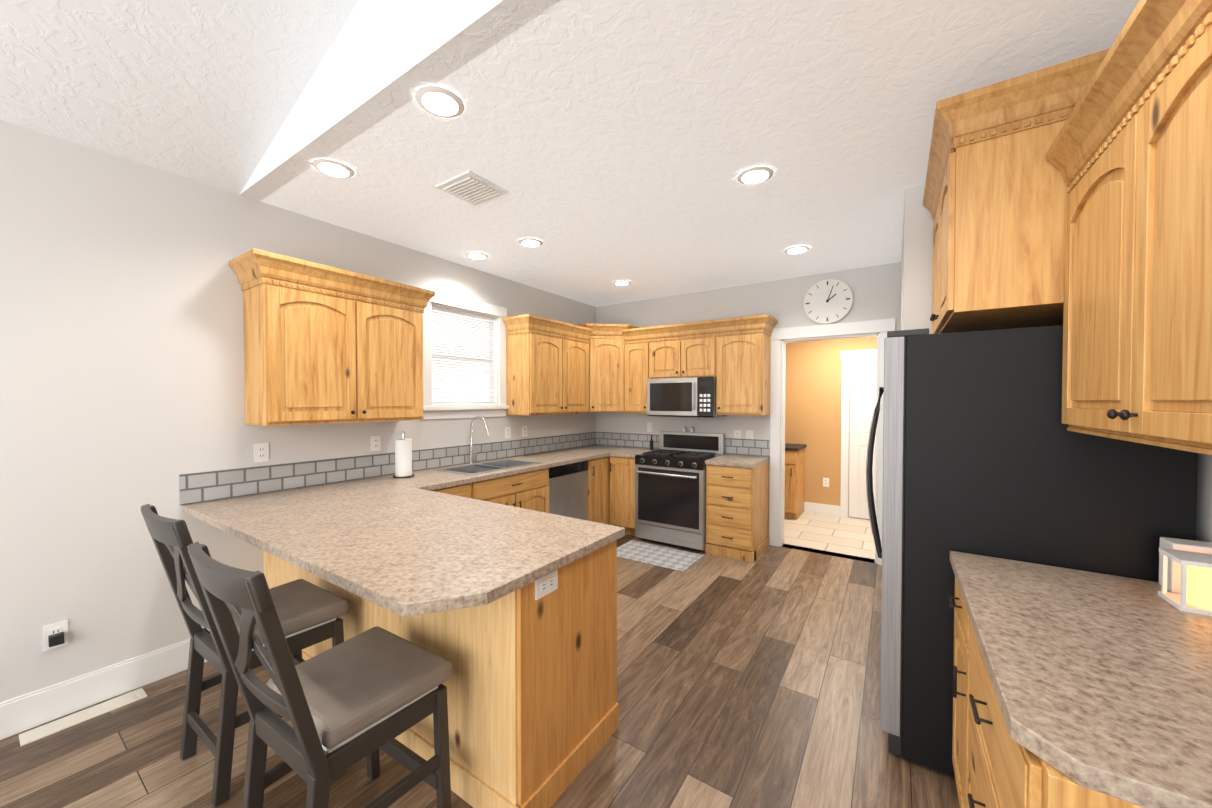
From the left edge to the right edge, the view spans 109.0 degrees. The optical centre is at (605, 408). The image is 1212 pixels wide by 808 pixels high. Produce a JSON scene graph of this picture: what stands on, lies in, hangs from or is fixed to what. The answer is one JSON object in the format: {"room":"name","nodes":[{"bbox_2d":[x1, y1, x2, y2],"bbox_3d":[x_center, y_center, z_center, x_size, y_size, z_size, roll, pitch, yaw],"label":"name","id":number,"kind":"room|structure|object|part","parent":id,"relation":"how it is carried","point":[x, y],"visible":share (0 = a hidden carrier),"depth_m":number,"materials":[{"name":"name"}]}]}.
{"room":"kitchen","nodes":[
{"label":"kitchen","id":0,"kind":"room"},
{"bbox_2d":[0,120,595,702],"bbox_3d":[-2.244,0.086,2.627,0.120,2.720,7.660,1,1,34],"label":"wall","id":1,"kind":"structure","parent":0,"point":[122,394],"depth_m":2.21,"materials":[{"name":"white paint"}]},
{"bbox_2d":[43,620,67,651],"bbox_3d":[-2.567,1.067,2.017,0.040,0.116,0.072,1,1,34],"label":"electrical outlet","id":2,"kind":"object","parent":1,"relation":"attached to","point":[55,635],"visible":1,"depth_m":2.02,"materials":[{"name":"white plastic"}]},
{"bbox_2d":[0,638,207,739],"bbox_3d":[-3.195,1.391,1.106,0.014,0.162,3.798,1,1,34],"label":"baseboard","id":3,"kind":"structure","parent":1,"relation":"attached to","point":[24,712],"depth_m":2.09,"materials":[{"name":"white wood"}]},
{"bbox_2d":[254,443,268,462],"bbox_3d":[-2.135,0.276,2.677,0.008,0.116,0.072,1,1,34],"label":"electrical outlet","id":4,"kind":"object","parent":1,"relation":"attached to","point":[261,452],"visible":1,"depth_m":2.67,"materials":[{"name":"white plastic"}]},
{"bbox_2d":[229,248,435,425],"bbox_3d":[-1.749,-0.389,2.901,0.383,0.965,1.112,1,1,34],"label":"upper cabinet","id":5,"kind":"object","parent":1,"relation":"attached to","point":[324,344],"visible":1,"depth_m":2.67,"materials":[{"name":"brown wood"}]},
{"bbox_2d":[371,435,380,450],"bbox_3d":[-1.740,0.266,3.267,0.008,0.116,0.072,1,1,34],"label":"electrical outlet","id":6,"kind":"object","parent":1,"relation":"attached to","point":[375,443],"visible":1,"depth_m":3.27,"materials":[{"name":"white plastic"}]},
{"bbox_2d":[179,432,594,504],"bbox_3d":[-1.234,0.422,4.026,0.008,0.170,3.980,1,1,34],"label":"tile backsplash","id":7,"kind":"structure","parent":1,"relation":"attached to","point":[199,487],"depth_m":3.04,"materials":[{"name":"tile"}]},
{"bbox_2d":[505,427,510,437],"bbox_3d":[-0.995,0.247,4.381,0.008,0.116,0.072,1,1,34],"label":"electrical outlet","id":8,"kind":"object","parent":1,"relation":"attached to","point":[507,432],"visible":1,"depth_m":4.38,"materials":[{"name":"white plastic"}]},
{"bbox_2d":[522,425,526,436],"bbox_3d":[-0.862,0.244,4.580,0.008,0.116,0.072,1,1,34],"label":"electrical outlet","id":9,"kind":"object","parent":1,"relation":"attached to","point":[524,431],"visible":1,"depth_m":4.57,"materials":[{"name":"white plastic"}]},
{"bbox_2d":[503,314,592,415],"bbox_3d":[-0.598,-0.417,4.621,0.383,0.965,1.041,1,1,34],"label":"upper cabinet","id":10,"kind":"object","parent":1,"relation":"attached to","point":[547,366],"visible":1,"depth_m":4.35,"materials":[{"name":"brown wood"}]},
{"bbox_2d":[0,511,959,807],"bbox_3d":[-0.032,1.479,2.180,4.320,0.050,9.340,1,1,34],"label":"floor","id":11,"kind":"structure","parent":0,"point":[750,684],"depth_m":2.00,"materials":[{"name":"brown wood"}]},
{"bbox_2d":[19,688,146,745],"bbox_3d":[-2.464,1.453,2.051,0.110,0.006,0.380,1,1,34],"label":"floor vent","id":12,"kind":"object","parent":11,"relation":"in","point":[38,733],"visible":1,"depth_m":2.03,"materials":[{"name":"beige"}]},
{"bbox_2d":[141,504,348,806],"bbox_3d":[-1.513,0.921,1.834,0.472,1.081,0.595,1,1,34],"label":"stool","id":13,"kind":"object","parent":11,"relation":"on","point":[308,613],"visible":0.81,"depth_m":1.75,"materials":[{"name":"grey wood"}]},
{"bbox_3d":[-1.460,0.897,1.912,0.468,0.068,0.407,1,1,34],"label":"seat","id":14,"kind":"part","parent":13,"relation":"part of","materials":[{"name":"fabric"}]},
{"bbox_2d":[263,551,314,660],"bbox_3d":[-1.677,1.006,2.773,0.672,0.876,0.610,1,1,34],"label":"base cabinet","id":15,"kind":"object","parent":11,"relation":"on","point":[277,571],"depth_m":2.52,"materials":[{"name":"brown wood"}]},
{"bbox_2d":[215,485,624,616],"bbox_3d":[-0.849,0.562,1.992,1.587,0.038,1.003,1,1,34],"label":"countertop","id":16,"kind":"structure","parent":15,"relation":"on","point":[411,546],"depth_m":1.76,"materials":[{"name":"stone"}]},
{"bbox_2d":[187,542,452,807],"bbox_3d":[-0.882,0.928,1.378,0.475,1.081,0.600,1,1,34],"label":"stool","id":17,"kind":"object","parent":11,"relation":"on","point":[352,701],"visible":1,"depth_m":1.30,"materials":[{"name":"grey wood"}]},
{"bbox_3d":[-0.832,0.905,1.455,0.468,0.068,0.414,1,1,34],"label":"seat","id":18,"kind":"part","parent":17,"relation":"part of","materials":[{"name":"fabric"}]},
{"bbox_2d":[315,575,366,655],"bbox_3d":[-1.200,1.011,2.454,0.586,0.876,0.610,1,1,34],"label":"base cabinet","id":19,"kind":"object","parent":11,"relation":"on","point":[355,620],"depth_m":2.10,"materials":[{"name":"brown wood"}]},
{"bbox_2d":[367,600,406,746],"bbox_3d":[-0.795,1.016,2.183,0.670,0.876,0.610,1,1,34],"label":"base cabinet","id":20,"kind":"object","parent":11,"relation":"on","point":[377,615],"depth_m":1.90,"materials":[{"name":"brown wood"}]},
{"bbox_2d":[432,481,483,500],"bbox_3d":[-1.374,0.998,3.274,0.617,0.876,0.537,1,1,34],"label":"base cabinet","id":21,"kind":"object","parent":11,"relation":"on","point":[475,490],"depth_m":3.23,"materials":[{"name":"brown wood"}]},
{"bbox_2d":[379,477,406,484],"bbox_3d":[-1.518,0.545,3.041,0.390,0.038,0.003,1,1,34],"label":"countertop","id":22,"kind":"structure","parent":21,"relation":"on","point":[380,478],"depth_m":3.17,"materials":[{"name":"laminate"}]},
{"bbox_2d":[183,445,634,526],"bbox_3d":[-0.969,0.531,3.855,0.635,0.038,3.967,1,1,34],"label":"countertop","id":23,"kind":"structure","parent":21,"relation":"on","point":[210,512],"depth_m":2.91,"materials":[{"name":"laminate"}]},
{"bbox_2d":[393,431,413,478],"bbox_3d":[-1.536,0.348,3.276,0.150,0.347,0.150,1,1,34],"label":"paper towel","id":24,"kind":"object","parent":23,"relation":"on","point":[403,457],"visible":1,"depth_m":3.23,"materials":[{"name":"white paper"}]},
{"bbox_2d":[468,416,489,463],"bbox_3d":[-1.125,0.291,3.891,0.272,0.440,0.092,1,1,34],"label":"faucet","id":25,"kind":"object","parent":23,"relation":"on","point":[471,456],"visible":1,"depth_m":3.92,"materials":[{"name":"silver metal"}]},
{"bbox_2d":[436,459,540,474],"bbox_3d":[-1.011,0.605,3.796,0.454,0.196,0.804,1,1,34],"label":"sink","id":26,"kind":"object","parent":23,"relation":"in","point":[483,467],"visible":0.31,"depth_m":3.85,"materials":[{"name":"metal"}]},
{"bbox_2d":[407,540,618,807],"bbox_3d":[-0.376,1.021,1.897,0.624,0.876,0.620,1,1,34],"label":"base cabinet","id":27,"kind":"object","parent":11,"relation":"on","point":[530,683],"depth_m":1.61,"materials":[{"name":"brown wood"}]},
{"bbox_2d":[535,569,557,599],"bbox_3d":[-0.214,0.639,1.566,0.008,0.072,0.116,1,1,34],"label":"outlet","id":28,"kind":"object","parent":27,"relation":"attached to","point":[546,584],"visible":1,"depth_m":1.56,"materials":[{"name":"white plastic"}]},
{"bbox_2d":[548,460,587,520],"bbox_3d":[-0.605,0.979,4.433,0.607,0.874,0.612,1,1,34],"label":"dishwasher","id":29,"kind":"object","parent":11,"relation":"on","point":[568,490],"visible":0.23,"depth_m":4.26,"materials":[{"name":"silver metal"}]},
{"bbox_2d":[544,456,609,524],"bbox_3d":[-0.320,0.971,4.850,0.617,0.876,0.390,1,1,34],"label":"base cabinet","id":30,"kind":"object","parent":11,"relation":"on","point":[599,468],"depth_m":4.64,"materials":[{"name":"brown wood"}]},
{"bbox_2d":[610,456,635,535],"bbox_3d":[0.350,0.969,4.995,0.355,0.876,0.617,1,1,34],"label":"base cabinet","id":31,"kind":"object","parent":11,"relation":"on","point":[622,469],"depth_m":4.74,"materials":[{"name":"brown wood"}]},
{"bbox_2d":[611,447,657,457],"bbox_3d":[0.365,0.512,4.965,0.299,0.038,0.637,1,1,34],"label":"countertop","id":32,"kind":"structure","parent":31,"relation":"on","point":[628,453],"depth_m":4.82,"materials":[{"name":"stone"}]},
{"bbox_2d":[650,435,652,449],"bbox_3d":[0.533,0.401,5.057,0.044,0.180,0.044,1,1,34],"label":"bottle","id":33,"kind":"object","parent":32,"relation":"on","point":[651,444],"visible":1,"depth_m":5.04,"materials":[{"name":"grey"}]},
{"bbox_2d":[617,540,703,571],"bbox_3d":[0.474,1.416,4.176,0.800,0.009,0.480,1,1,34],"label":"rug","id":34,"kind":"object","parent":11,"relation":"on","point":[668,558],"visible":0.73,"depth_m":4.14,"materials":[{"name":"white fabric"}]},
{"bbox_2d":[635,431,724,550],"bbox_3d":[0.784,0.846,4.631,0.760,1.134,0.702,1,1,34],"label":"range","id":35,"kind":"object","parent":11,"relation":"on","point":[670,490],"visible":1,"depth_m":4.42,"materials":[{"name":"metal"}]},
{"bbox_2d":[683,427,693,431],"bbox_3d":[0.934,0.243,4.907,0.126,0.062,0.036,1,1,34],"label":"shaker","id":36,"kind":"object","parent":35,"relation":"on","point":[691,429],"visible":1,"depth_m":4.88,"materials":[{"name":"white metal"}]},
{"bbox_2d":[705,461,769,562],"bbox_3d":[1.327,0.980,4.342,0.455,0.876,0.617,1,1,34],"label":"base cabinet","id":37,"kind":"object","parent":11,"relation":"on","point":[737,513],"depth_m":4.10,"materials":[{"name":"brown wood"}]},
{"bbox_2d":[705,454,769,467],"bbox_3d":[1.325,0.523,4.326,0.458,0.038,0.632,1,1,34],"label":"countertop","id":38,"kind":"structure","parent":37,"relation":"on","point":[744,461],"depth_m":4.18,"materials":[{"name":"laminate"}]},
{"bbox_2d":[784,443,805,519],"bbox_3d":[2.310,0.943,5.707,0.520,0.905,0.613,1,1,34],"label":"base cabinet","id":39,"kind":"object","parent":11,"relation":"on","point":[794,477],"visible":0.54,"depth_m":5.41,"materials":[{"name":"brown wood"}]},
{"bbox_2d":[866,325,1197,776],"bbox_3d":[1.711,0.567,1.971,0.907,1.780,0.885,1,1,34],"label":"fridge","id":40,"kind":"object","parent":11,"relation":"on","point":[986,452],"visible":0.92,"depth_m":1.64,"materials":[{"name":"black metal"}]},
{"bbox_2d":[947,577,1143,807],"bbox_3d":[1.267,1.035,1.035,0.650,0.876,1.128,1,1,34],"label":"base cabinet","id":41,"kind":"object","parent":11,"relation":"on","point":[995,765],"visible":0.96,"depth_m":1.05,"materials":[{"name":"brown wood"}]},
{"bbox_2d":[950,551,1211,807],"bbox_3d":[1.274,0.578,1.021,0.632,0.038,1.130,1,1,34],"label":"countertop","id":42,"kind":"structure","parent":41,"relation":"on","point":[1101,683],"depth_m":0.91,"materials":[{"name":"stone"}]},
{"bbox_2d":[1158,548,1211,615],"bbox_3d":[1.671,0.486,1.193,0.150,0.140,0.120,1,1,34],"label":"candle holder","id":43,"kind":"object","parent":42,"relation":"on","point":[1194,596],"visible":0.98,"depth_m":1.19,"materials":[{"name":"white"}]},
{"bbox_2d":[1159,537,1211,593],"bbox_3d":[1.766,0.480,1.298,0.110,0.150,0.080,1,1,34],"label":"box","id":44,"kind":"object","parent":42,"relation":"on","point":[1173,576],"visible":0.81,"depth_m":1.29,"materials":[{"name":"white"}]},
{"bbox_2d":[0,0,1139,306],"bbox_3d":[-0.499,-1.620,1.430,4.080,0.732,7.420,1,1,34],"label":"ceiling","id":45,"kind":"structure","parent":0,"point":[606,144],"depth_m":1.92,"materials":[{"name":"white paint"}]},
{"bbox_2d":[312,159,353,177],"bbox_3d":[-1.438,-1.260,2.281,0.190,0.008,0.190,1,1,34],"label":"recessed light","id":46,"kind":"object","parent":45,"relation":"in","point":[333,168],"visible":1,"depth_m":2.26,"materials":[{"name":"white glass"}]},
{"bbox_2d":[415,86,463,117],"bbox_3d":[-0.681,-1.252,1.775,0.190,0.008,0.190,1,1,34],"label":"recessed light","id":47,"kind":"object","parent":45,"relation":"in","point":[440,101],"visible":0.98,"depth_m":1.76,"materials":[{"name":"white"}]},
{"bbox_2d":[435,170,507,205],"bbox_3d":[-0.774,-1.261,2.499,0.300,0.020,0.280,1,1,34],"label":"ceiling vent","id":48,"kind":"object","parent":45,"relation":"in","point":[471,187],"visible":1,"depth_m":2.47,"materials":[{"name":"white"}]},
{"bbox_2d":[465,252,488,258],"bbox_3d":[-1.089,-1.283,3.648,0.190,0.008,0.190,1,1,34],"label":"recessed light","id":49,"kind":"object","parent":45,"relation":"in","point":[475,255],"visible":1,"depth_m":3.62,"materials":[{"name":"white glass"}]},
{"bbox_2d":[518,238,542,246],"bbox_3d":[-0.582,-1.278,3.345,0.190,0.008,0.190,1,1,34],"label":"recessed light","id":50,"kind":"object","parent":45,"relation":"in","point":[530,242],"visible":1,"depth_m":3.32,"materials":[{"name":"white"}]},
{"bbox_2d":[613,280,630,284],"bbox_3d":[0.166,-1.297,4.480,0.190,0.008,0.190,1,1,34],"label":"recessed light","id":51,"kind":"object","parent":45,"relation":"in","point":[622,282],"visible":0.96,"depth_m":4.44,"materials":[{"name":"white"}]},
{"bbox_2d":[737,166,773,183],"bbox_3d":[0.812,-1.261,2.352,0.190,0.008,0.190,1,1,34],"label":"recessed light","id":52,"kind":"object","parent":45,"relation":"in","point":[756,175],"visible":1,"depth_m":2.33,"materials":[{"name":"white glass"}]},
{"bbox_2d":[784,246,809,253],"bbox_3d":[1.549,-1.280,3.507,0.190,0.008,0.190,1,1,34],"label":"recessed light","id":53,"kind":"object","parent":45,"relation":"in","point":[795,249],"visible":0.98,"depth_m":3.48,"materials":[{"name":"white glass"}]},
{"bbox_2d":[596,262,900,528],"bbox_3d":[1.648,0.054,4.559,4.200,2.720,0.120,1,1,34],"label":"wall","id":54,"kind":"structure","parent":0,"point":[876,290],"depth_m":4.60,"materials":[{"name":"white paint"}]},
{"bbox_2d":[576,323,639,411],"bbox_3d":[-0.025,-0.463,5.189,0.703,1.013,0.673,1,1,34],"label":"upper cabinet","id":55,"kind":"object","parent":54,"relation":"attached to","point":[606,367],"visible":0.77,"depth_m":5.00,"materials":[{"name":"brown wood"}]},
{"bbox_2d":[647,422,652,431],"bbox_3d":[0.531,0.233,5.231,0.072,0.116,0.008,1,1,34],"label":"electrical outlet","id":56,"kind":"object","parent":54,"relation":"attached to","point":[649,427],"visible":1,"depth_m":5.23,"materials":[{"name":"white plastic"}]},
{"bbox_2d":[595,432,768,455],"bbox_3d":[0.789,0.405,5.061,2.160,0.170,0.009,1,1,34],"label":"backsplash","id":57,"kind":"structure","parent":54,"relation":"attached to","point":[755,447],"depth_m":5.19,"materials":[{"name":"tile"}]},
{"bbox_2d":[622,314,777,415],"bbox_3d":[0.968,-0.419,4.699,1.626,0.965,0.383,1,1,34],"label":"upper cabinet","id":58,"kind":"object","parent":54,"relation":"attached to","point":[732,356],"visible":1,"depth_m":4.43,"materials":[{"name":"brown wood"}]},
{"bbox_2d":[647,377,725,417],"bbox_3d":[0.869,-0.117,4.742,0.760,0.415,0.431,1,1,34],"label":"microwave","id":59,"kind":"object","parent":58,"relation":"attached to","point":[683,397],"visible":0.96,"depth_m":4.57,"materials":[{"name":"metal"}]},
{"bbox_2d":[734,430,740,438],"bbox_3d":[1.412,0.293,4.643,0.072,0.116,0.008,1,1,34],"label":"electrical outlet","id":60,"kind":"object","parent":54,"relation":"attached to","point":[737,434],"visible":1,"depth_m":4.64,"materials":[{"name":"white plastic"}]},
{"bbox_2d":[746,430,752,438],"bbox_3d":[1.520,0.294,4.570,0.072,0.116,0.008,1,1,34],"label":"electrical outlet","id":61,"kind":"object","parent":54,"relation":"attached to","point":[749,434],"visible":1,"depth_m":4.57,"materials":[{"name":"white plastic"}]},
{"bbox_2d":[803,278,853,323],"bbox_3d":[2.118,-1.019,4.128,0.430,0.430,0.041,1,1,34],"label":"clock","id":62,"kind":"object","parent":54,"relation":"attached to","point":[828,301],"visible":0.98,"depth_m":4.11,"materials":[{"name":"beige plastic"}]},
{"bbox_2d":[769,318,894,564],"bbox_3d":[2.163,0.307,4.218,1.080,2.225,0.172,1,1,34],"label":"door frame","id":63,"kind":"structure","parent":54,"relation":"attached to","point":[880,328],"depth_m":4.37,"materials":[{"name":"white wood"}]},
{"bbox_2d":[785,336,876,519],"bbox_3d":[3.205,0.038,5.538,2.440,2.720,0.120,1,1,34],"label":"wall","id":64,"kind":"structure","parent":0,"point":[813,374],"depth_m":5.73,"materials":[{"name":"brown paint"}]},
{"bbox_2d":[823,478,828,486],"bbox_3d":[2.895,0.975,5.683,0.072,0.116,0.008,1,1,34],"label":"outlet","id":65,"kind":"object","parent":64,"relation":"attached to","point":[825,482],"visible":1,"depth_m":5.68,"materials":[{"name":"white plastic"}]},
{"bbox_2d":[804,349,876,518],"bbox_3d":[3.167,0.334,5.485,2.200,2.130,0.034,1,1,34],"label":"door frame","id":66,"kind":"structure","parent":64,"relation":"attached to","point":[858,381],"depth_m":5.47,"materials":[{"name":"white wood"}]},
{"bbox_2d":[901,184,933,333],"bbox_3d":[2.494,0.081,2.964,0.780,2.720,1.590,1,1,34],"label":"wall","id":67,"kind":"structure","parent":0,"point":[916,276],"depth_m":2.47,"materials":[{"name":"white paint"}]},
{"bbox_2d":[1196,453,1211,541],"bbox_3d":[1.213,0.126,0.242,0.120,2.720,7.540,1,1,34],"label":"wall","id":68,"kind":"structure","parent":0,"point":[1204,504],"depth_m":1.36,"materials":[{"name":"white paint"}]},
{"bbox_2d":[923,48,1109,333],"bbox_3d":[1.803,-0.765,1.844,0.693,0.788,0.976,1,1,34],"label":"upper cabinet","id":69,"kind":"object","parent":68,"relation":"attached to","point":[996,194],"visible":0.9,"depth_m":1.58,"materials":[{"name":"brown wood"}]},
{"bbox_2d":[1046,0,1211,455],"bbox_3d":[1.228,-0.392,0.713,0.383,0.965,1.666,1,1,34],"label":"upper cabinet","id":70,"kind":"object","parent":68,"relation":"attached to","point":[1129,154],"visible":1,"depth_m":0.99,"materials":[{"name":"brown wood"}]},
{"label":"outside","id":71,"kind":"structure","parent":0,"visible":0},
{"bbox_2d":[423,288,508,419],"bbox_3d":[-1.320,-0.454,3.981,0.200,1.085,0.954,1,1,34],"label":"window","id":72,"kind":"structure","parent":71,"point":[460,363],"depth_m":4.01,"materials":[{"name":"white"}]},
{"bbox_2d":[432,305,494,403],"bbox_3d":[-1.309,-0.459,3.984,0.045,0.843,0.718,1,1,34],"label":"window blinds","id":73,"kind":"object","parent":72,"relation":"attached to","point":[460,313],"visible":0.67,"depth_m":3.96,"materials":[{"name":"white plastic"}]}
]}

